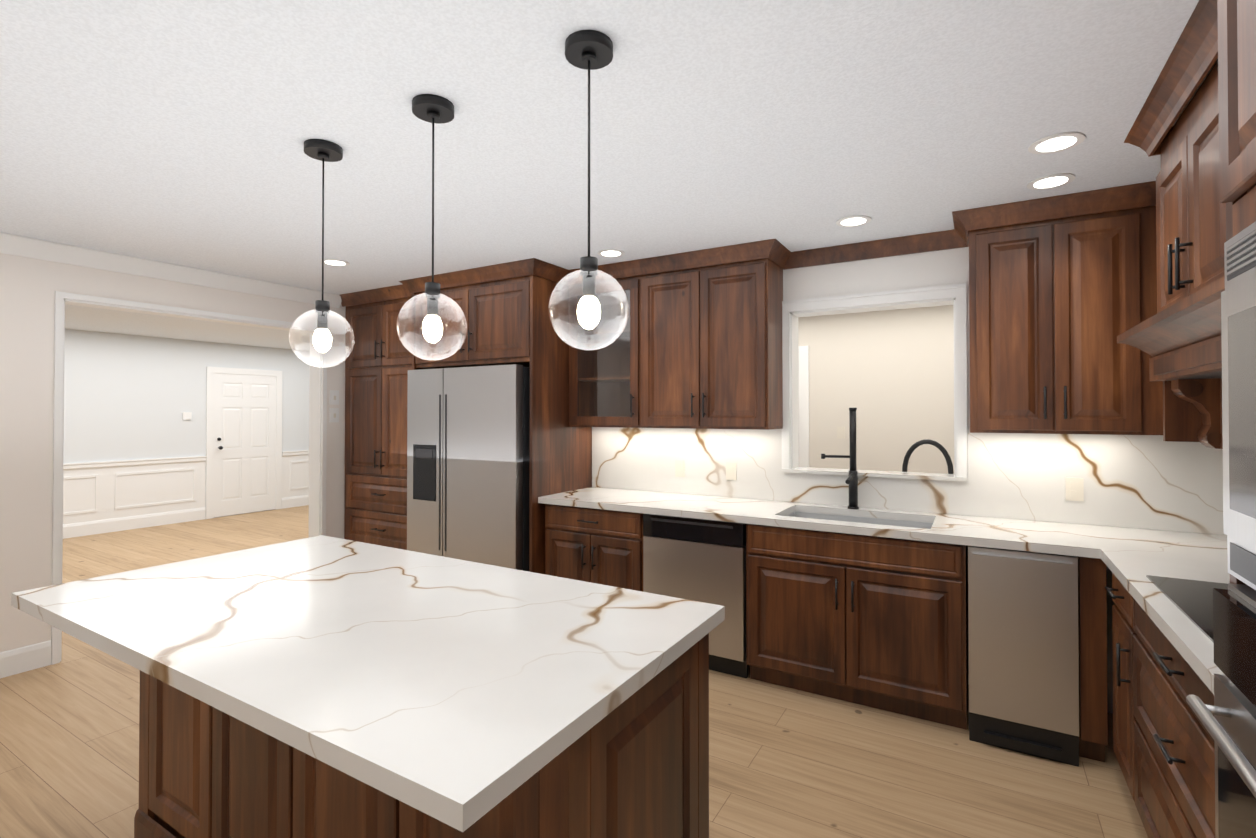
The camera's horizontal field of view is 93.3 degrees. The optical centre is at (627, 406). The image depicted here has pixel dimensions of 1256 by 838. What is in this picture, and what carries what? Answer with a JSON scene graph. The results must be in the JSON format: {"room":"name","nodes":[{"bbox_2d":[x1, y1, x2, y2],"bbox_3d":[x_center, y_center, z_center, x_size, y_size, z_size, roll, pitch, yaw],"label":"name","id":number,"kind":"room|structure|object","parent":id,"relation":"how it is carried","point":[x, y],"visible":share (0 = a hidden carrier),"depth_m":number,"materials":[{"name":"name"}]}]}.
{"room":"kitchen","nodes":[
{"label":"kitchen","id":0,"kind":"room"},
{"bbox_2d":[0,253,345,651],"bbox_3d":[-3.374,0.277,3.638,0.150,2.460,4.600,0,-1,31],"label":"wall","id":1,"kind":"structure","parent":0,"point":[29,287],"depth_m":3.43,"materials":[{"name":"white paint"}]},
{"bbox_2d":[0,640,51,677],"bbox_3d":[-3.462,1.434,3.318,0.014,0.140,3.980,0,-1,31],"label":"baseboard","id":2,"kind":"structure","parent":1,"relation":"attached to","point":[23,659],"depth_m":3.37,"materials":[{"name":"white paint"}]},
{"bbox_2d":[0,232,341,307],"bbox_3d":[-3.440,-0.906,3.318,0.075,0.099,3.960,0,-1,31],"label":"crown molding","id":3,"kind":"structure","parent":1,"relation":"attached to","point":[17,245],"depth_m":3.86,"materials":[{"name":"white paint"}]},
{"bbox_2d":[51,291,326,664],"bbox_3d":[-3.013,0.421,4.245,0.190,2.185,1.685,0,-1,31],"label":"door frame","id":4,"kind":"structure","parent":1,"relation":"attached to","point":[317,438],"depth_m":3.98,"materials":[{"name":"white paint"}]},
{"bbox_2d":[330,390,338,404],"bbox_3d":[-2.474,-0.079,5.000,0.014,0.120,0.078,0,-1,31],"label":"switch plate","id":5,"kind":"object","parent":1,"relation":"attached to","point":[334,400],"depth_m":5.00,"materials":[{"name":"white paint"}]},
{"bbox_2d":[330,408,338,421],"bbox_3d":[-2.474,0.071,4.998,0.014,0.120,0.078,0,-1,31],"label":"switch plate","id":6,"kind":"object","parent":1,"relation":"attached to","point":[334,412],"depth_m":4.99,"materials":[{"name":"white paint"}]},
{"bbox_2d":[63,329,309,517],"bbox_3d":[-6.497,0.315,7.292,0.150,2.460,8.000,0,-1,31],"label":"wall","id":7,"kind":"structure","parent":0,"point":[130,397],"depth_m":7.68,"materials":[{"name":"white paint"}]},
{"bbox_2d":[63,450,308,538],"bbox_3d":[-6.420,1.107,7.238,0.030,0.875,7.700,0,-1,31],"label":"wainscoting","id":8,"kind":"structure","parent":7,"relation":"attached to","point":[106,497],"depth_m":7.59,"materials":[{"name":"white paint"}]},
{"bbox_2d":[182,412,191,419],"bbox_3d":[-5.965,0.123,8.025,0.020,0.100,0.100,0,-1,31],"label":"light switch","id":9,"kind":"object","parent":7,"relation":"attached to","point":[187,416],"visible":0.93,"depth_m":8.02,"materials":[{"name":"white paint"}]},
{"bbox_2d":[206,366,281,518],"bbox_3d":[-5.550,0.502,8.647,0.096,2.115,1.030,0,-1,31],"label":"door","id":10,"kind":"structure","parent":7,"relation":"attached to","point":[244,440],"depth_m":8.63,"materials":[{"name":"white paint"}]},
{"bbox_2d":[0,505,1147,837],"bbox_3d":[-2.003,1.567,4.614,10.900,0.100,8.300,0,-1,31],"label":"floor","id":11,"kind":"structure","parent":0,"point":[788,763],"depth_m":2.49,"materials":[{"name":"brown wood"}]},
{"bbox_2d":[344,297,411,549],"bbox_3d":[-1.859,0.322,5.034,0.972,2.400,0.646,0,-1,31],"label":"pantry cabinet","id":12,"kind":"object","parent":11,"relation":"on","point":[378,363],"visible":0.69,"depth_m":4.81,"materials":[{"name":"brown wood"}]},
{"bbox_2d":[134,635,708,837],"bbox_3d":[-0.720,1.052,1.875,1.852,0.874,0.718,0,-1,31],"label":"kitchen island","id":13,"kind":"object","parent":11,"relation":"on","point":[643,772],"depth_m":1.55,"materials":[{"name":"brown wood"}]},
{"bbox_2d":[11,535,724,834],"bbox_3d":[-0.811,0.592,1.764,1.937,0.040,1.003,0,-1,31],"label":"island countertop","id":14,"kind":"structure","parent":13,"relation":"on","point":[440,687],"depth_m":1.40,"materials":[{"name":"white stone"}]},
{"bbox_2d":[407,364,529,571],"bbox_3d":[-0.987,0.623,4.428,1.048,1.785,0.761,0,-1,31],"label":"refrigerator","id":15,"kind":"object","parent":11,"relation":"on","point":[468,449],"visible":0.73,"depth_m":4.05,"materials":[{"name":"grey metal"}]},
{"bbox_2d":[412,275,591,573],"bbox_3d":[-0.958,0.316,4.448,1.168,2.400,0.734,0,-1,31],"label":"tall cabinet","id":16,"kind":"object","parent":11,"relation":"on","point":[507,322],"visible":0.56,"depth_m":4.06,"materials":[{"name":"brown wood"}]},
{"bbox_2d":[643,514,747,677],"bbox_3d":[0.511,1.073,3.633,0.626,0.868,0.612,0,-1,31],"label":"dishwasher","id":17,"kind":"object","parent":11,"relation":"on","point":[700,560],"visible":0.6,"depth_m":3.33,"materials":[{"name":"grey metal"}]},
{"bbox_2d":[545,504,1107,761],"bbox_3d":[0.847,1.068,3.421,2.935,0.874,0.646,0,-1,31],"label":"base cabinet","id":18,"kind":"object","parent":11,"relation":"on","point":[881,623],"visible":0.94,"depth_m":2.93,"materials":[{"name":"brown wood"}]},
{"bbox_2d":[538,487,1227,557],"bbox_3d":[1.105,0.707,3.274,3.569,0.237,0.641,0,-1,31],"label":"countertop","id":19,"kind":"structure","parent":18,"relation":"on","point":[1071,539],"depth_m":3.03,"materials":[{"name":"stone"}]},
{"bbox_2d":[821,408,858,508],"bbox_3d":[1.210,0.297,3.419,0.204,0.584,0.204,0,-1,31],"label":"faucet","id":20,"kind":"object","parent":19,"relation":"on","point":[852,480],"visible":1,"depth_m":3.43,"materials":[{"name":"black metal"}]},
{"bbox_2d":[787,511,932,528],"bbox_3d":[1.227,0.726,3.207,0.784,0.197,0.444,0,-1,31],"label":"sink basin","id":21,"kind":"object","parent":19,"relation":"in","point":[914,522],"depth_m":3.38,"materials":[{"name":"silver metal"}]},
{"bbox_2d":[1090,543,1229,693],"bbox_3d":[1.808,0.590,1.607,0.659,0.039,1.470,0,-1,31],"label":"countertop","id":22,"kind":"structure","parent":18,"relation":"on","point":[1131,558],"depth_m":1.99,"materials":[{"name":"stone"}]},
{"bbox_2d":[1146,575,1227,642],"bbox_3d":[1.738,0.566,1.482,0.510,0.006,0.910,0,-1,31],"label":"cooktop","id":23,"kind":"object","parent":22,"relation":"in","point":[1192,600],"visible":0.33,"depth_m":1.77,"materials":[{"name":"black glass"}]},
{"bbox_2d":[968,546,1078,766],"bbox_3d":[1.850,1.065,2.817,0.401,0.868,0.650,0,-1,31],"label":"trash compactor","id":24,"kind":"object","parent":11,"relation":"on","point":[1023,675],"visible":0.9,"depth_m":2.55,"materials":[{"name":"grey metal"}]},
{"bbox_2d":[1105,573,1128,787],"bbox_3d":[2.126,1.054,2.088,0.608,0.874,0.412,0,-1,31],"label":"base cabinet","id":25,"kind":"object","parent":11,"relation":"on","point":[1121,750],"depth_m":2.26,"materials":[{"name":"brown wood"}]},
{"bbox_2d":[1125,588,1215,837],"bbox_3d":[1.738,1.047,1.435,0.608,0.874,1.107,0,-1,31],"label":"base cabinet","id":26,"kind":"object","parent":11,"relation":"on","point":[1164,745],"depth_m":1.71,"materials":[{"name":"brown wood"}]},
{"bbox_2d":[1186,0,1255,837],"bbox_3d":[1.189,0.276,0.642,0.736,2.400,0.820,0,-1,31],"label":"tall cabinet","id":27,"kind":"object","parent":11,"relation":"on","point":[1230,725],"visible":1,"depth_m":1.03,"materials":[{"name":"brown wood"}]},
{"bbox_3d":[1.681,1.072,3.871,2.200,0.874,0.590,0,-1,31],"label":"bar","id":28,"kind":"object","parent":11,"relation":"on","visible":0},
{"bbox_3d":[1.682,0.614,3.878,2.240,0.039,0.625,0,-1,31],"label":"bar","id":29,"kind":"object","parent":28,"relation":"on","visible":0},
{"bbox_2d":[902,439,953,473],"bbox_3d":[1.805,0.393,3.564,0.292,0.394,0.099,0,-1,31],"label":"gooseneck faucet","id":30,"kind":"object","parent":29,"relation":"on","point":[940,447],"visible":0.62,"depth_m":3.57,"materials":[{"name":"black metal"}]},
{"bbox_2d":[0,0,1217,350],"bbox_3d":[-2.003,-0.993,4.640,10.900,0.100,8.300,0,-1,31],"label":"ceiling","id":31,"kind":"structure","parent":0,"point":[178,132],"depth_m":2.04,"materials":[{"name":"paint"}]},
{"bbox_2d":[289,139,353,367],"bbox_3d":[-1.133,-0.556,2.201,0.215,0.822,0.215,0,-1,31],"label":"pendant light","id":32,"kind":"object","parent":31,"relation":"hanging from","point":[323,150],"visible":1,"depth_m":2.19,"materials":[{"name":"black"}]},
{"bbox_2d":[321,259,349,265],"bbox_3d":[-1.922,-0.946,3.894,0.170,0.008,0.170,0,-1,31],"label":"recessed light","id":33,"kind":"object","parent":31,"relation":"in","point":[334,262],"visible":0.94,"depth_m":3.88,"materials":[{"name":"white paint"}]},
{"bbox_2d":[396,94,466,360],"bbox_3d":[-0.625,-0.559,1.901,0.215,0.822,0.215,0,-1,31],"label":"pendant light","id":34,"kind":"object","parent":31,"relation":"hanging from","point":[432,108],"visible":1,"depth_m":1.88,"materials":[{"name":"black"}]},
{"bbox_2d":[548,30,628,349],"bbox_3d":[-0.105,-0.562,1.592,0.215,0.822,0.215,0,-1,31],"label":"pendant light","id":35,"kind":"object","parent":31,"relation":"hanging from","point":[588,50],"visible":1,"depth_m":1.57,"materials":[{"name":"black"}]},
{"bbox_2d":[597,249,624,256],"bbox_3d":[-0.104,-0.949,3.665,0.170,0.008,0.170,0,-1,31],"label":"recessed light","id":36,"kind":"object","parent":31,"relation":"in","point":[610,253],"visible":0.92,"depth_m":3.65,"materials":[{"name":"white paint"}]},
{"bbox_2d":[836,215,870,226],"bbox_3d":[1.161,-0.955,3.055,0.170,0.008,0.170,0,-1,31],"label":"recessed light","id":37,"kind":"object","parent":31,"relation":"in","point":[854,220],"visible":1,"depth_m":3.04,"materials":[{"name":"white paint"}]},
{"bbox_2d":[1027,173,1074,189],"bbox_3d":[1.805,-0.960,2.533,0.170,0.008,0.170,0,-1,31],"label":"recessed light","id":38,"kind":"object","parent":31,"relation":"in","point":[1050,181],"visible":0.98,"depth_m":2.52,"materials":[{"name":"white paint"}]},
{"bbox_2d":[1028,132,1084,153],"bbox_3d":[1.569,-0.964,2.174,0.170,0.008,0.170,0,-1,31],"label":"recessed light","id":39,"kind":"object","parent":31,"relation":"in","point":[1058,142],"visible":1,"depth_m":2.16,"materials":[{"name":"white paint"}]},
{"bbox_2d":[798,305,953,473],"bbox_3d":[1.612,0.303,6.116,5.900,2.460,0.150,0,-1,31],"label":"wall","id":40,"kind":"structure","parent":0,"point":[888,375],"depth_m":5.57,"materials":[{"name":"beige paint"}]},
{"bbox_2d":[798,346,808,466],"bbox_3d":[1.405,0.464,6.226,1.010,2.140,0.170,0,-1,31],"label":"door frame","id":41,"kind":"structure","parent":40,"relation":"attached to","point":[803,364],"depth_m":5.92,"materials":[{"name":"white paint"}]},
{"bbox_2d":[837,427,844,438],"bbox_3d":[2.067,0.252,5.757,0.070,0.115,0.006,0,-1,31],"label":"electrical outlet","id":42,"kind":"object","parent":40,"relation":"attached to","point":[840,432],"visible":1,"depth_m":5.75,"materials":[{"name":"beige plastic"}]},
{"bbox_2d":[783,247,1115,713],"bbox_3d":[0.375,0.283,4.176,6.050,2.460,0.150,0,-1,31],"label":"wall","id":43,"kind":"structure","parent":0,"point":[928,269],"depth_m":3.40,"materials":[{"name":"white paint"}]},
{"bbox_2d":[625,258,782,429],"bbox_3d":[0.495,-0.386,3.831,0.927,1.010,0.326,0,-1,31],"label":"upper cabinet","id":44,"kind":"object","parent":43,"relation":"attached to","point":[697,348],"depth_m":3.66,"materials":[{"name":"brown wood"}]},
{"bbox_2d":[340,0,1217,306],"bbox_3d":[-0.548,-0.916,2.926,5.390,0.087,2.956,0,-1,31],"label":"crown molding","id":45,"kind":"structure","parent":43,"relation":"attached to","point":[1192,58],"depth_m":2.91,"materials":[{"name":"brown wood"}]},
{"bbox_2d":[781,283,966,481],"bbox_3d":[1.443,-0.129,3.541,1.010,1.070,0.200,0,-1,31],"label":"window","id":46,"kind":"structure","parent":43,"relation":"in","point":[954,295],"depth_m":3.47,"materials":[{"name":"white paint"}]},
{"bbox_2d":[592,427,1225,534],"bbox_3d":[1.267,0.363,3.549,3.570,0.455,0.011,0,-1,31],"label":"backsplash","id":47,"kind":"structure","parent":43,"relation":"attached to","point":[1154,482],"depth_m":3.13,"materials":[{"name":"stone"}]},
{"bbox_2d":[675,460,684,476],"bbox_3d":[0.358,0.424,4.077,0.072,0.115,0.007,0,-1,31],"label":"outlet","id":48,"kind":"object","parent":47,"relation":"attached to","point":[679,464],"depth_m":4.08,"materials":[{"name":"beige plastic"}]},
{"bbox_2d":[726,462,736,479],"bbox_3d":[0.676,0.422,3.889,0.072,0.115,0.007,0,-1,31],"label":"outlet","id":49,"kind":"object","parent":47,"relation":"attached to","point":[731,473],"depth_m":3.89,"materials":[{"name":"beige plastic"}]},
{"bbox_2d":[1065,477,1083,500],"bbox_3d":[2.233,0.413,2.965,0.072,0.115,0.007,0,-1,31],"label":"outlet","id":50,"kind":"object","parent":47,"relation":"attached to","point":[1074,489],"depth_m":2.96,"materials":[{"name":"beige plastic"}]},
{"bbox_2d":[969,205,1162,434],"bbox_3d":[2.093,-0.387,2.861,0.771,1.028,0.364,0,-1,31],"label":"upper cabinet","id":51,"kind":"object","parent":43,"relation":"attached to","point":[1057,307],"visible":1,"depth_m":2.74,"materials":[{"name":"brown wood"}]},
{"bbox_3d":[1.663,0.245,0.565,0.150,2.460,4.750,0,-1,31],"label":"wall","id":52,"kind":"structure","parent":0,"visible":0},
{"bbox_2d":[1117,61,1225,448],"bbox_3d":[1.738,-0.393,1.477,0.637,1.045,1.156,0,-1,31],"label":"range hood","id":53,"kind":"object","parent":52,"relation":"attached to","point":[1177,337],"visible":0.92,"depth_m":1.74,"materials":[{"name":"brown wood"}]}
]}

